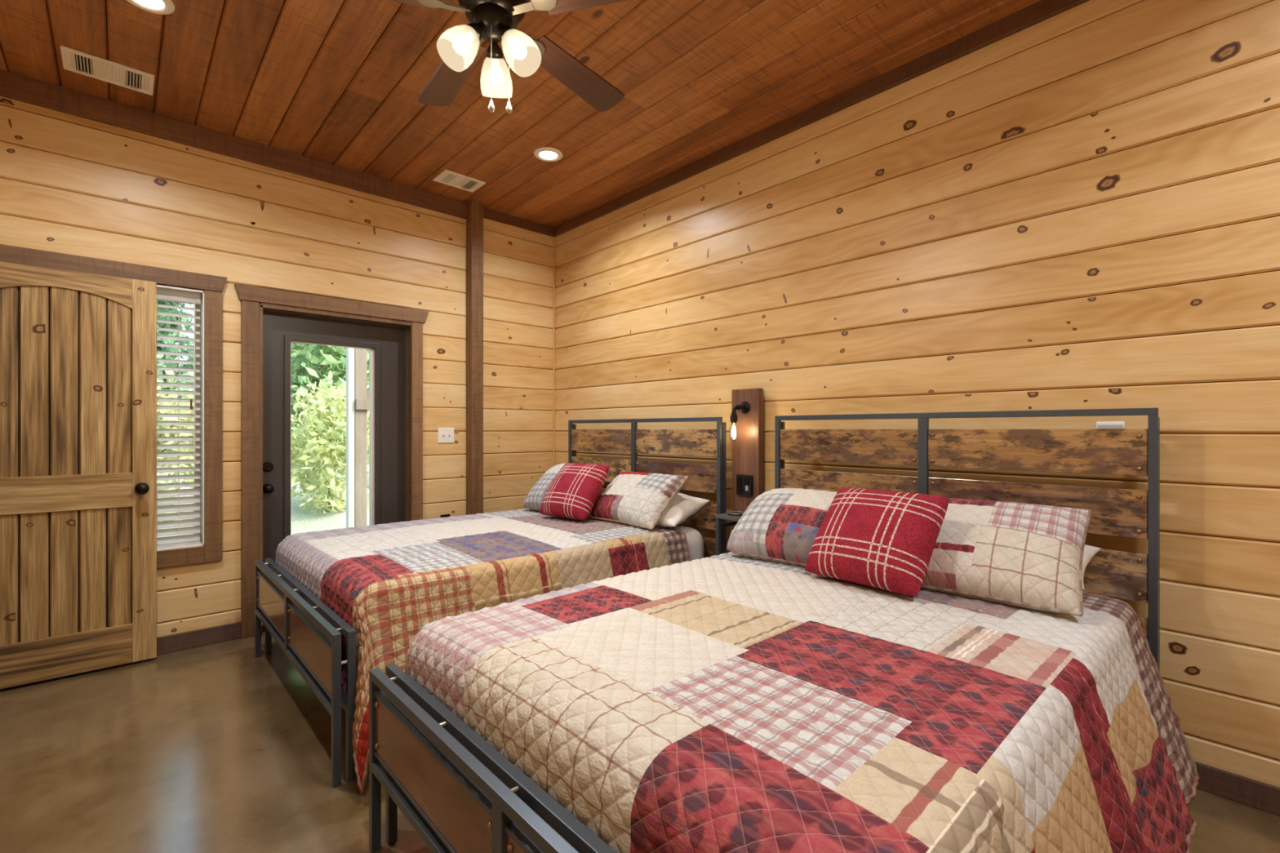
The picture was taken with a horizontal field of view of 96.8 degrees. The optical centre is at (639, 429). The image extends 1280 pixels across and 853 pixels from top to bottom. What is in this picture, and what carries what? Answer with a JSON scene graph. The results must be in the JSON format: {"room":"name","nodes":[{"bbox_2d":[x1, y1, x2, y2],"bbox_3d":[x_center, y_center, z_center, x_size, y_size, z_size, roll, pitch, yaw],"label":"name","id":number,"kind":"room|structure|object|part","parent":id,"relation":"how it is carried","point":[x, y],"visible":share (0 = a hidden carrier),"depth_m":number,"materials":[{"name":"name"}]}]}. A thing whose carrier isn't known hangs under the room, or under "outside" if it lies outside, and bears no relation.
{"room":"cabin bedroom","nodes":[
{"label":"cabin bedroom","id":0,"kind":"room"},
{"bbox_2d":[0,96,553,637],"bbox_3d":[-2.060,-0.250,3.934,3.680,3.030,0.201,0,0,-42],"label":"wall","id":1,"kind":"structure","parent":0,"point":[72,184],"depth_m":3.58,"materials":[{"name":"brown wood"}]},
{"bbox_2d":[0,244,226,568],"bbox_3d":[-2.921,-0.066,3.102,1.066,1.686,0.195,0,0,-42],"label":"window","id":2,"kind":"structure","parent":1,"relation":"in","point":[210,548],"depth_m":3.33,"materials":[{"name":"brown wood"}]},
{"bbox_3d":[-2.865,-0.864,3.041,1.066,0.091,0.030,0,0,-42],"label":"head casing","id":3,"kind":"part","parent":2,"relation":"part of","materials":[{"name":"brown wood"}]},
{"bbox_2d":[156,288,200,548],"bbox_3d":[-2.868,-0.063,3.120,0.724,1.478,0.061,0,0,-42],"label":"window blind","id":4,"kind":"object","parent":2,"relation":"attached to","point":[163,295],"visible":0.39,"depth_m":3.30,"materials":[{"name":"white plastic"}]},
{"bbox_3d":[-2.872,-0.045,3.123,0.526,1.430,0.050,0,0,-42],"label":"ladder cord","id":5,"kind":"part","parent":4,"relation":"part of","materials":[{"name":"white fabric"}]},
{"bbox_3d":[-2.872,0.667,3.123,0.724,0.018,0.048,0,0,-42],"label":"rail","id":6,"kind":"part","parent":4,"relation":"part of","materials":[{"name":"white plastic"}]},
{"bbox_3d":[-2.830,0.729,3.078,0.748,0.097,0.024,0,0,-42],"label":"casing","id":7,"kind":"part","parent":2,"relation":"part of","materials":[{"name":"brown wood"}]},
{"bbox_3d":[-2.933,-0.065,3.190,0.748,1.490,0.050,0,0,-42],"label":"sash","id":8,"kind":"part","parent":2,"relation":"part of","materials":[{"name":"white paint"}]},
{"bbox_3d":[-2.522,-0.021,3.359,0.086,1.595,0.024,0,0,-42],"label":"casing","id":9,"kind":"part","parent":2,"relation":"part of","materials":[{"name":"brown wood"}]},
{"bbox_2d":[156,622,241,655],"bbox_3d":[-2.839,1.216,3.074,1.130,0.098,0.018,0,0,-42],"label":"baseboard","id":10,"kind":"structure","parent":1,"relation":"attached to","point":[211,635],"depth_m":3.31,"materials":[{"name":"brown wood"}]},
{"bbox_2d":[0,69,467,219],"bbox_3d":[-2.309,-1.704,3.552,2.598,0.122,0.028,0,0,-42],"label":"trim","id":11,"kind":"structure","parent":1,"relation":"attached to","point":[15,86],"depth_m":3.33,"materials":[{"name":"brown wood"}]},
{"bbox_2d":[240,300,259,638],"bbox_3d":[-2.388,0.239,3.482,0.090,2.052,0.024,0,0,-42],"label":"trim","id":12,"kind":"structure","parent":1,"relation":"attached to","point":[250,310],"depth_m":3.47,"materials":[{"name":"brown wood"}]},
{"bbox_2d":[234,284,428,323],"bbox_3d":[-2.009,-0.833,3.824,1.180,0.091,0.032,0,0,-42],"label":"trim","id":13,"kind":"structure","parent":1,"relation":"attached to","point":[244,292],"depth_m":3.75,"materials":[{"name":"brown wood"}]},
{"bbox_2d":[262,311,404,563],"bbox_3d":[-2.078,0.247,3.907,0.910,2.005,0.113,0,0,-42],"label":"door","id":14,"kind":"structure","parent":1,"relation":"in","point":[384,344],"depth_m":3.87,"materials":[{"name":"brown metal"}]},
{"bbox_3d":[-2.364,0.377,3.616,0.062,0.062,0.071,0,0,-42],"label":"knob","id":15,"kind":"part","parent":14,"relation":"part of","materials":[{"name":"brown metal"}]},
{"bbox_3d":[-2.096,0.177,3.899,0.596,1.595,0.014,0,0,-42],"label":"lite frame","id":16,"kind":"part","parent":14,"relation":"part of","materials":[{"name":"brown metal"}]},
{"bbox_2d":[259,302,412,633],"bbox_3d":[-2.071,0.238,3.897,0.937,2.053,0.200,0,0,-42],"label":"trim","id":17,"kind":"structure","parent":1,"relation":"attached to","point":[265,307],"depth_m":4.02,"materials":[{"name":"brown wood"}]},
{"bbox_2d":[412,321,422,520],"bbox_3d":[-1.636,0.239,4.171,0.079,2.052,0.024,0,0,-42],"label":"trim","id":18,"kind":"structure","parent":1,"relation":"attached to","point":[417,327],"depth_m":4.16,"materials":[{"name":"brown wood"}]},
{"bbox_2d":[440,514,449,517],"bbox_3d":[-1.480,0.705,4.323,0.076,0.120,0.010,0,0,-42],"label":"wall outlet","id":19,"kind":"object","parent":1,"relation":"attached to","point":[443,515],"visible":0.17,"depth_m":4.32,"materials":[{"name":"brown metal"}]},
{"bbox_2d":[437,427,453,443],"bbox_3d":[-1.472,0.042,4.322,0.126,0.116,0.022,0,0,-42],"label":"light switch","id":20,"kind":"object","parent":1,"relation":"attached to","point":[445,435],"visible":1,"depth_m":4.32,"materials":[{"name":"white plastic"}]},
{"bbox_2d":[466,200,483,515],"bbox_3d":[-1.290,-0.250,4.436,0.098,3.030,0.100,0,0,-42],"label":"trim","id":21,"kind":"structure","parent":1,"relation":"attached to","point":[474,221],"depth_m":4.40,"materials":[{"name":"brown wood"}]},
{"bbox_2d":[483,207,553,236],"bbox_3d":[-1.021,-1.728,4.734,0.702,0.075,0.024,0,0,-42],"label":"trim","id":22,"kind":"structure","parent":1,"relation":"attached to","point":[488,214],"depth_m":4.72,"materials":[{"name":"brown wood"}]},
{"bbox_2d":[552,236,555,466],"bbox_3d":[-0.754,-0.258,4.984,0.016,2.865,0.016,0,0,-42],"label":"trim","id":23,"kind":"structure","parent":1,"relation":"attached to","point":[553,237],"depth_m":4.98,"materials":[{"name":"beige wood"}]},
{"bbox_2d":[0,0,1041,227],"bbox_3d":[-0.530,-1.825,1.404,4.920,0.120,6.000,0,0,-42],"label":"ceiling","id":24,"kind":"structure","parent":0,"point":[338,82],"depth_m":2.83,"materials":[{"name":"brown wood"}]},
{"bbox_2d":[59,44,154,95],"bbox_3d":[-2.609,-1.755,2.795,0.330,0.020,0.215,0,0,-42],"label":"ceiling vent","id":25,"kind":"object","parent":24,"relation":"in","point":[73,60],"visible":1,"depth_m":2.78,"materials":[{"name":"beige metal"}]},
{"bbox_2d":[126,0,174,14],"bbox_3d":[-2.017,-1.760,2.320,0.184,0.010,0.184,0,0,-42],"label":"recessed light","id":26,"kind":"object","parent":24,"relation":"in","point":[157,6],"visible":1,"depth_m":2.36,"materials":[{"name":"white paint"}]},
{"bbox_2d":[432,169,485,192],"bbox_3d":[-1.279,-1.755,4.026,0.300,0.020,0.205,0,0,-42],"label":"ceiling vent","id":27,"kind":"object","parent":24,"relation":"in","point":[447,177],"visible":1,"depth_m":4.01,"materials":[{"name":"beige metal"}]},
{"bbox_2d":[389,0,625,113],"bbox_3d":[-0.497,-1.395,1.911,1.258,0.740,1.239,0,0,-42],"label":"ceiling fan","id":28,"kind":"object","parent":24,"relation":"hanging from","point":[460,47],"visible":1,"depth_m":1.88,"materials":[{"name":"brown wood"}]},
{"bbox_3d":[-0.886,-1.375,1.743,0.470,0.008,0.136,0,11,-18],"label":"blade","id":29,"kind":"part","parent":28,"relation":"part of","materials":[{"name":"brown wood"}]},
{"bbox_3d":[-0.738,-1.375,2.214,0.136,0.008,0.470,-14,8,-36],"label":"blade","id":30,"kind":"part","parent":28,"relation":"part of","materials":[{"name":"brown wood"}]},
{"bbox_3d":[-0.565,-1.240,1.818,0.069,0.077,0.054,0,0,-42],"label":"bulb","id":31,"kind":"part","parent":28,"relation":"part of","materials":[{"name":"white glass"}]},
{"bbox_3d":[-0.578,-1.221,1.808,0.131,0.140,0.110,0,0,-42],"label":"lamp shade","id":32,"kind":"part","parent":28,"relation":"part of","materials":[{"name":"white glass"}]},
{"bbox_3d":[-0.536,-1.291,1.840,0.068,0.072,0.057,0,0,-42],"label":"light arm","id":33,"kind":"part","parent":28,"relation":"part of","materials":[{"name":"brown metal"}]},
{"bbox_3d":[-0.480,-1.192,1.835,0.003,0.250,0.002,0,0,-27],"label":"pull chain","id":34,"kind":"part","parent":28,"relation":"part of","materials":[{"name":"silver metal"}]},
{"bbox_3d":[-0.494,-1.291,1.939,0.058,0.072,0.064,0,0,-42],"label":"light arm","id":35,"kind":"part","parent":28,"relation":"part of","materials":[{"name":"brown metal"}]},
{"bbox_3d":[-0.501,-1.221,1.991,0.118,0.140,0.126,0,0,-42],"label":"lamp shade","id":36,"kind":"part","parent":28,"relation":"part of","materials":[{"name":"white glass"}]},
{"bbox_3d":[-0.429,-1.291,1.854,0.057,0.072,0.066,0,0,-42],"label":"light arm","id":37,"kind":"part","parent":28,"relation":"part of","materials":[{"name":"brown metal"}]},
{"bbox_3d":[-0.434,-1.204,1.884,0.002,0.225,0.003,0,0,3],"label":"pull chain","id":38,"kind":"part","parent":28,"relation":"part of","materials":[{"name":"silver metal"}]},
{"bbox_3d":[-0.381,-1.221,1.834,0.114,0.140,0.129,0,0,-42],"label":"lamp shade","id":39,"kind":"part","parent":28,"relation":"part of","materials":[{"name":"white glass"}]},
{"bbox_3d":[-0.397,-1.240,1.840,0.053,0.078,0.066,0,0,-42],"label":"bulb","id":40,"kind":"part","parent":28,"relation":"part of","materials":[{"name":"white glass"}]},
{"bbox_3d":[-0.244,-1.375,2.218,0.136,0.008,0.470,-13,-8,35],"label":"blade","id":41,"kind":"part","parent":28,"relation":"part of","materials":[{"name":"brown wood"}]},
{"bbox_3d":[-0.087,-1.375,1.750,0.470,0.008,0.136,0,-11,18],"label":"blade","id":42,"kind":"part","parent":28,"relation":"part of","materials":[{"name":"brown wood"}]},
{"bbox_2d":[533,146,562,161],"bbox_3d":[-0.588,-1.760,3.642,0.184,0.010,0.184,0,0,-42],"label":"recessed light","id":43,"kind":"object","parent":24,"relation":"in","point":[544,153],"visible":1,"depth_m":3.63,"materials":[{"name":"white paint"}]},
{"bbox_2d":[0,631,1279,852],"bbox_3d":[-0.530,1.325,1.404,4.920,0.120,6.000,0,0,-42],"label":"floor","id":44,"kind":"structure","parent":0,"point":[220,747],"depth_m":2.09,"materials":[{"name":"concrete"}]},
{"bbox_2d":[254,417,726,788],"bbox_3d":[-0.809,0.594,3.321,2.182,1.342,1.575,0,0,-42],"label":"bed","id":45,"kind":"object","parent":44,"relation":"on","point":[310,642],"visible":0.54,"depth_m":3.08,"materials":[{"name":"metal"}]},
{"bbox_3d":[-2.127,1.008,3.164,0.027,0.513,0.026,0,0,-42],"label":"leg","id":46,"kind":"part","parent":45,"relation":"part of","materials":[{"name":"metal"}]},
{"bbox_3d":[-2.091,1.008,3.197,0.027,0.513,0.026,0,0,-42],"label":"leg","id":47,"kind":"part","parent":45,"relation":"part of","materials":[{"name":"metal"}]},
{"bbox_3d":[-1.865,0.879,2.883,0.014,0.168,0.740,0,0,-42],"label":"panel","id":48,"kind":"part","parent":45,"relation":"part of","materials":[{"name":"brown wood"}]},
{"bbox_3d":[-1.603,0.874,2.593,0.027,0.243,0.040,0,0,-42],"label":"post","id":49,"kind":"part","parent":45,"relation":"part of","materials":[{"name":"metal"}]},
{"bbox_3d":[-1.586,0.874,2.610,0.075,0.297,1.575,0,0,-42],"label":"footboard","id":50,"kind":"part","parent":45,"relation":"part of","materials":[{"name":"metal"}]},
{"bbox_3d":[-1.338,0.879,2.307,0.014,0.168,0.740,0,0,-42],"label":"panel","id":51,"kind":"part","parent":45,"relation":"part of","materials":[{"name":"brown wood"}]},
{"bbox_3d":[-1.081,1.008,2.022,0.027,0.513,0.026,0,0,-42],"label":"leg","id":52,"kind":"part","parent":45,"relation":"part of","materials":[{"name":"metal"}]},
{"bbox_3d":[-1.045,1.008,2.054,0.027,0.513,0.026,0,0,-42],"label":"leg","id":53,"kind":"part","parent":45,"relation":"part of","materials":[{"name":"metal"}]},
{"bbox_3d":[-0.562,0.607,4.597,0.025,1.316,0.026,0,0,-42],"label":"post","id":54,"kind":"part","parent":45,"relation":"part of","materials":[{"name":"metal"}]},
{"bbox_3d":[-0.536,0.610,4.621,0.024,1.310,0.026,0,0,-42],"label":"post","id":55,"kind":"part","parent":45,"relation":"part of","materials":[{"name":"metal"}]},
{"bbox_3d":[-0.041,0.414,4.028,0.025,0.930,0.040,0,0,-42],"label":"post","id":56,"kind":"part","parent":45,"relation":"part of","materials":[{"name":"metal"}]},
{"bbox_3d":[-0.026,0.414,4.037,0.060,0.982,1.575,0,0,-42],"label":"headboard","id":57,"kind":"part","parent":45,"relation":"part of","materials":[{"name":"metal"}]},
{"bbox_2d":[672,525,703,560],"bbox_3d":[-0.802,0.765,3.327,1.993,0.337,1.464,0,0,-42],"label":"mattress","id":58,"kind":"object","parent":45,"relation":"on","point":[695,540],"visible":0.13,"depth_m":3.39,"materials":[{"name":"white fabric"}]},
{"bbox_2d":[261,508,690,794],"bbox_3d":[-0.909,0.900,3.228,1.830,0.669,1.901,0,0,-42],"label":"quilt","id":59,"kind":"object","parent":58,"relation":"on","point":[388,581],"visible":0.69,"depth_m":2.62,"materials":[{"name":"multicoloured fabric"}]},
{"bbox_2d":[523,463,564,511],"bbox_3d":[-0.533,0.415,4.017,0.610,0.339,0.340,0,0,43],"label":"pillow sham","id":60,"kind":"object","parent":59,"relation":"on","point":[534,500],"visible":0.3,"depth_m":4.02,"materials":[{"name":"beige fabric"}]},
{"bbox_2d":[539,462,609,519],"bbox_3d":[-0.429,0.395,3.686,0.414,0.338,0.287,0,0,40],"label":"throw pillow","id":61,"kind":"object","parent":59,"relation":"on","point":[575,489],"visible":1,"depth_m":3.59,"materials":[{"name":"red fabric"}]},
{"bbox_2d":[586,471,688,529],"bbox_3d":[-0.032,0.427,3.537,0.324,0.309,0.617,0,0,-42],"label":"pillow sham","id":62,"kind":"object","parent":59,"relation":"on","point":[634,499],"visible":1,"depth_m":3.41,"materials":[{"name":"beige fabric"}]},
{"bbox_2d":[655,493,710,527],"bbox_3d":[0.067,0.492,3.588,0.678,0.196,0.351,0,0,42],"label":"bed pillow","id":63,"kind":"object","parent":59,"relation":"on","point":[683,506],"visible":0.31,"depth_m":3.37,"materials":[{"name":"white fabric"}]},
{"bbox_3d":[0.484,0.607,3.454,0.025,1.316,0.026,0,0,-42],"label":"post","id":64,"kind":"part","parent":45,"relation":"part of","materials":[{"name":"metal"}]},
{"bbox_3d":[0.510,0.610,3.478,0.024,1.310,0.026,0,0,-42],"label":"post","id":65,"kind":"part","parent":45,"relation":"part of","materials":[{"name":"metal"}]},
{"bbox_2d":[715,511,744,555],"bbox_3d":[0.605,0.877,3.270,0.245,0.775,0.250,0,0,-42],"label":"nightstand","id":66,"kind":"object","parent":44,"relation":"on","point":[718,525],"visible":0.11,"depth_m":3.27,"materials":[{"name":"metal"}]},
{"bbox_3d":[0.452,0.887,3.278,0.024,0.755,0.024,0,0,-42],"label":"leg","id":67,"kind":"part","parent":66,"relation":"part of","materials":[{"name":"metal"}]},
{"bbox_2d":[728,511,743,515],"bbox_3d":[0.554,0.482,3.270,0.093,0.016,0.093,0,0,-42],"label":"pad","id":68,"kind":"object","parent":66,"relation":"on","point":[731,513],"visible":0.91,"depth_m":3.25,"materials":[{"name":"black plastic"}]},
{"bbox_2d":[368,407,1159,852],"bbox_3d":[0.518,0.594,1.872,2.182,1.342,1.575,0,0,-42],"label":"bed","id":69,"kind":"object","parent":44,"relation":"on","point":[455,803],"visible":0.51,"depth_m":2.02,"materials":[{"name":"metal"}]},
{"bbox_3d":[-0.800,1.008,1.715,0.027,0.513,0.026,0,0,-42],"label":"leg","id":70,"kind":"part","parent":69,"relation":"part of","materials":[{"name":"metal"}]},
{"bbox_3d":[-0.764,1.008,1.748,0.027,0.513,0.026,0,0,-42],"label":"leg","id":71,"kind":"part","parent":69,"relation":"part of","materials":[{"name":"metal"}]},
{"bbox_3d":[-0.539,0.879,1.434,0.014,0.168,0.740,0,0,-42],"label":"panel","id":72,"kind":"part","parent":69,"relation":"part of","materials":[{"name":"brown wood"}]},
{"bbox_3d":[-0.259,0.874,1.160,0.075,0.297,1.575,0,0,-42],"label":"footboard","id":73,"kind":"part","parent":69,"relation":"part of","materials":[{"name":"metal"}]},
{"bbox_3d":[-0.277,0.874,1.144,0.027,0.243,0.040,0,0,-42],"label":"post","id":74,"kind":"part","parent":69,"relation":"part of","materials":[{"name":"metal"}]},
{"bbox_3d":[-0.011,0.879,0.857,0.014,0.168,0.740,0,0,-42],"label":"panel","id":75,"kind":"part","parent":69,"relation":"part of","materials":[{"name":"brown wood"}]},
{"bbox_3d":[0.765,0.607,3.147,0.025,1.316,0.026,0,0,-42],"label":"post","id":76,"kind":"part","parent":69,"relation":"part of","materials":[{"name":"metal"}]},
{"bbox_3d":[0.791,0.610,3.171,0.024,1.310,0.026,0,0,-42],"label":"post","id":77,"kind":"part","parent":69,"relation":"part of","materials":[{"name":"metal"}]},
{"bbox_3d":[1.286,0.414,2.578,0.025,0.930,0.040,0,0,-42],"label":"post","id":78,"kind":"part","parent":69,"relation":"part of","materials":[{"name":"metal"}]},
{"bbox_3d":[1.301,0.414,2.588,0.060,0.982,1.575,0,0,-42],"label":"headboard","id":79,"kind":"part","parent":69,"relation":"part of","materials":[{"name":"metal"}]},
{"bbox_2d":[1096,421,1125,428],"bbox_3d":[1.730,-0.017,2.088,0.030,0.027,0.082,0,0,-42],"label":"bar","id":80,"kind":"object","parent":69,"relation":"on","point":[1101,424],"visible":1,"depth_m":2.08,"materials":[{"name":"white plastic"}]},
{"bbox_3d":[1.811,0.607,2.005,0.025,1.316,0.026,0,0,-42],"label":"post","id":81,"kind":"part","parent":69,"relation":"part of","materials":[{"name":"metal"}]},
{"bbox_3d":[1.837,0.610,2.029,0.024,1.310,0.026,0,0,-42],"label":"post","id":82,"kind":"part","parent":69,"relation":"part of","materials":[{"name":"metal"}]},
{"bbox_2d":[555,0,1279,787],"bbox_3d":[1.196,-0.260,2.984,0.162,3.050,6.000,0,0,-42],"label":"wall","id":83,"kind":"structure","parent":0,"point":[1077,208],"depth_m":2.38,"materials":[{"name":"brown wood"}]},
{"bbox_2d":[729,387,763,530],"bbox_3d":[0.606,0.274,3.368,0.190,1.033,0.198,0,0,-42],"label":"wall sconce","id":84,"kind":"object","parent":83,"relation":"attached to","point":[747,414],"visible":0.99,"depth_m":3.36,"materials":[{"name":"brown wood"}]},
{"bbox_2d":[730,414,737,422],"bbox_3d":[0.549,-0.065,3.327,0.042,0.045,0.042,0,0,-42],"label":"socket","id":85,"kind":"object","parent":84,"relation":"attached to","point":[733,417],"depth_m":3.31,"materials":[{"name":"black metal"}]},
{"bbox_3d":[0.549,0.013,3.327,0.051,0.113,0.051,0,0,-42],"label":"bulb","id":86,"kind":"part","parent":84,"relation":"part of","materials":[{"name":"clear glass"}]},
{"bbox_3d":[0.574,-0.114,3.345,0.093,0.068,0.032,0,0,-36],"label":"pipe arm","id":87,"kind":"part","parent":84,"relation":"part of","materials":[{"name":"black metal"}]},
{"bbox_2d":[737,477,742,493],"bbox_3d":[0.593,0.330,3.389,0.003,0.092,0.036,0,0,-42],"label":"socket","id":88,"kind":"object","parent":84,"relation":"attached to","point":[739,479],"depth_m":3.39,"materials":[{"name":"black plastic"}]},
{"bbox_2d":[744,477,749,484],"bbox_3d":[0.629,0.304,3.349,0.003,0.044,0.034,0,0,-42],"label":"socket","id":89,"kind":"object","parent":84,"relation":"attached to","point":[746,479],"depth_m":3.35,"materials":[{"name":"black plastic"}]},
{"bbox_2d":[552,0,1089,237],"bbox_3d":[1.128,-1.727,2.922,0.024,0.076,5.600,0,0,-42],"label":"trim","id":90,"kind":"structure","parent":83,"relation":"attached to","point":[1043,10],"depth_m":2.92,"materials":[{"name":"brown wood"}]},
{"bbox_2d":[1195,761,1279,816],"bbox_3d":[1.130,1.221,2.924,0.018,0.088,5.600,0,0,-42],"label":"baseboard","id":91,"kind":"structure","parent":83,"relation":"attached to","point":[1257,794],"depth_m":1.93,"materials":[{"name":"brown wood"}]},
{"bbox_3d":[-1.437,-0.250,0.573,0.140,3.030,6.000,0,0,-42],"label":"wall","id":92,"kind":"structure","parent":0,"visible":0},
{"bbox_2d":[0,261,156,689],"bbox_3d":[-2.921,0.221,2.852,0.757,2.061,0.105,0,0,-42],"label":"door","id":93,"kind":"structure","parent":92,"relation":"in","point":[78,349],"depth_m":2.91,"materials":[{"name":"brown wood"}]},
{"bbox_3d":[-2.942,-0.731,2.881,0.548,0.159,0.035,0,0,-42],"label":"rail","id":94,"kind":"part","parent":93,"relation":"part of","materials":[{"name":"brown wood"}]},
{"bbox_3d":[-2.942,0.322,2.881,0.548,0.182,0.035,0,0,-42],"label":"lock rail","id":95,"kind":"part","parent":93,"relation":"part of","materials":[{"name":"brown wood"}]},
{"bbox_3d":[-2.942,1.147,2.881,0.548,0.208,0.035,0,0,-42],"label":"rail","id":96,"kind":"part","parent":93,"relation":"part of","materials":[{"name":"brown wood"}]},
{"bbox_3d":[-2.947,0.165,2.888,0.548,1.780,0.002,0,0,-42],"label":"panel","id":97,"kind":"part","parent":93,"relation":"part of","materials":[{"name":"brown wood"}]},
{"bbox_3d":[-2.675,0.317,3.054,0.060,0.060,0.070,0,0,-42],"label":"knob","id":98,"kind":"part","parent":93,"relation":"part of","materials":[{"name":"brown metal"}]},
{"label":"outside","id":99,"kind":"structure","parent":0,"visible":0},
{"bbox_2d":[156,363,368,537],"bbox_3d":[-8.142,-1.146,16.026,28.000,5.256,25.750,0,0,-42],"label":"ground","id":100,"kind":"structure","parent":99,"point":[303,522],"depth_m":8.28,"materials":[{"name":"green plant"}]},
{"bbox_2d":[156,365,193,521],"bbox_3d":[-6.273,0.229,7.091,1.803,2.057,1.819,0,0,-42],"label":"tree","id":101,"kind":"object","parent":100,"relation":"on","point":[168,372],"visible":0.12,"depth_m":7.04,"materials":[{"name":"green plant"}]},
{"bbox_2d":[156,300,193,467],"bbox_3d":[-8.789,-2.855,9.271,2.966,7.250,3.155,0,0,29],"label":"tree","id":102,"kind":"object","parent":100,"relation":"on","point":[158,308],"visible":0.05,"depth_m":9.77,"materials":[{"name":"green plant"}]},
{"bbox_2d":[290,370,368,513],"bbox_3d":[-4.736,0.078,8.501,1.700,2.340,1.927,0,0,-17],"label":"bush","id":103,"kind":"object","parent":100,"relation":"on","point":[331,449],"visible":0.7,"depth_m":8.11,"materials":[{"name":"green plant"}]},
{"bbox_2d":[290,342,368,463],"bbox_3d":[-6.488,-2.871,11.557,3.507,7.174,3.381,0,0,31],"label":"tree","id":104,"kind":"object","parent":100,"relation":"on","point":[309,363],"visible":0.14,"depth_m":10.75,"materials":[{"name":"green plant"}]},
{"bbox_2d":[346,347,368,528],"bbox_3d":[-3.158,-0.075,6.841,0.667,3.000,0.170,0,0,-42],"label":"porch post","id":105,"kind":"object","parent":100,"relation":"on","point":[357,390],"visible":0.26,"depth_m":6.65,"materials":[{"name":"beige wood"}]},
{"bbox_3d":[-3.318,-0.075,6.722,0.130,3.000,0.130,0,0,-42],"label":"post","id":106,"kind":"part","parent":105,"relation":"part of","materials":[{"name":"beige wood"}]},
{"bbox_3d":[-3.097,-0.295,6.807,0.570,0.120,0.038,0,0,-42],"label":"rail","id":107,"kind":"part","parent":105,"relation":"part of","materials":[{"name":"beige wood"}]},
{"bbox_3d":[0.525,0.765,1.878,1.993,0.337,1.464,0,0,-42],"label":"mattress","id":108,"kind":"object","parent":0,"visible":0},
{"bbox_2d":[400,551,1199,852],"bbox_3d":[0.485,0.913,1.791,1.945,0.695,1.885,0,0,-42],"label":"quilt","id":109,"kind":"object","parent":108,"relation":"on","point":[731,702],"visible":0.77,"depth_m":1.27,"materials":[{"name":"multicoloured fabric"}]},
{"bbox_2d":[726,488,836,567],"bbox_3d":[0.711,0.435,2.518,0.358,0.328,0.621,0,0,-42],"label":"pillow sham","id":110,"kind":"object","parent":109,"relation":"on","point":[780,525],"visible":0.62,"depth_m":2.46,"materials":[{"name":"fabric"}]},
{"bbox_2d":[804,488,949,595],"bbox_3d":[0.866,0.398,2.110,0.298,0.331,0.440,0,0,-37],"label":"throw pillow","id":111,"kind":"object","parent":109,"relation":"on","point":[882,540],"visible":1,"depth_m":2.01,"materials":[{"name":"red fabric"}]},
{"bbox_2d":[920,497,1091,616],"bbox_3d":[1.222,0.428,2.067,0.640,0.320,0.386,0,0,42],"label":"pillow sham","id":112,"kind":"object","parent":109,"relation":"on","point":[1022,555],"visible":0.72,"depth_m":1.92,"materials":[{"name":"beige fabric"}]},
{"bbox_2d":[1082,544,1101,589],"bbox_3d":[1.371,0.483,2.215,0.300,0.164,0.630,0,0,-42],"label":"bed pillow","id":113,"kind":"object","parent":109,"relation":"on","point":[1089,552],"visible":0.05,"depth_m":2.04,"materials":[{"name":"white fabric"}]}
]}

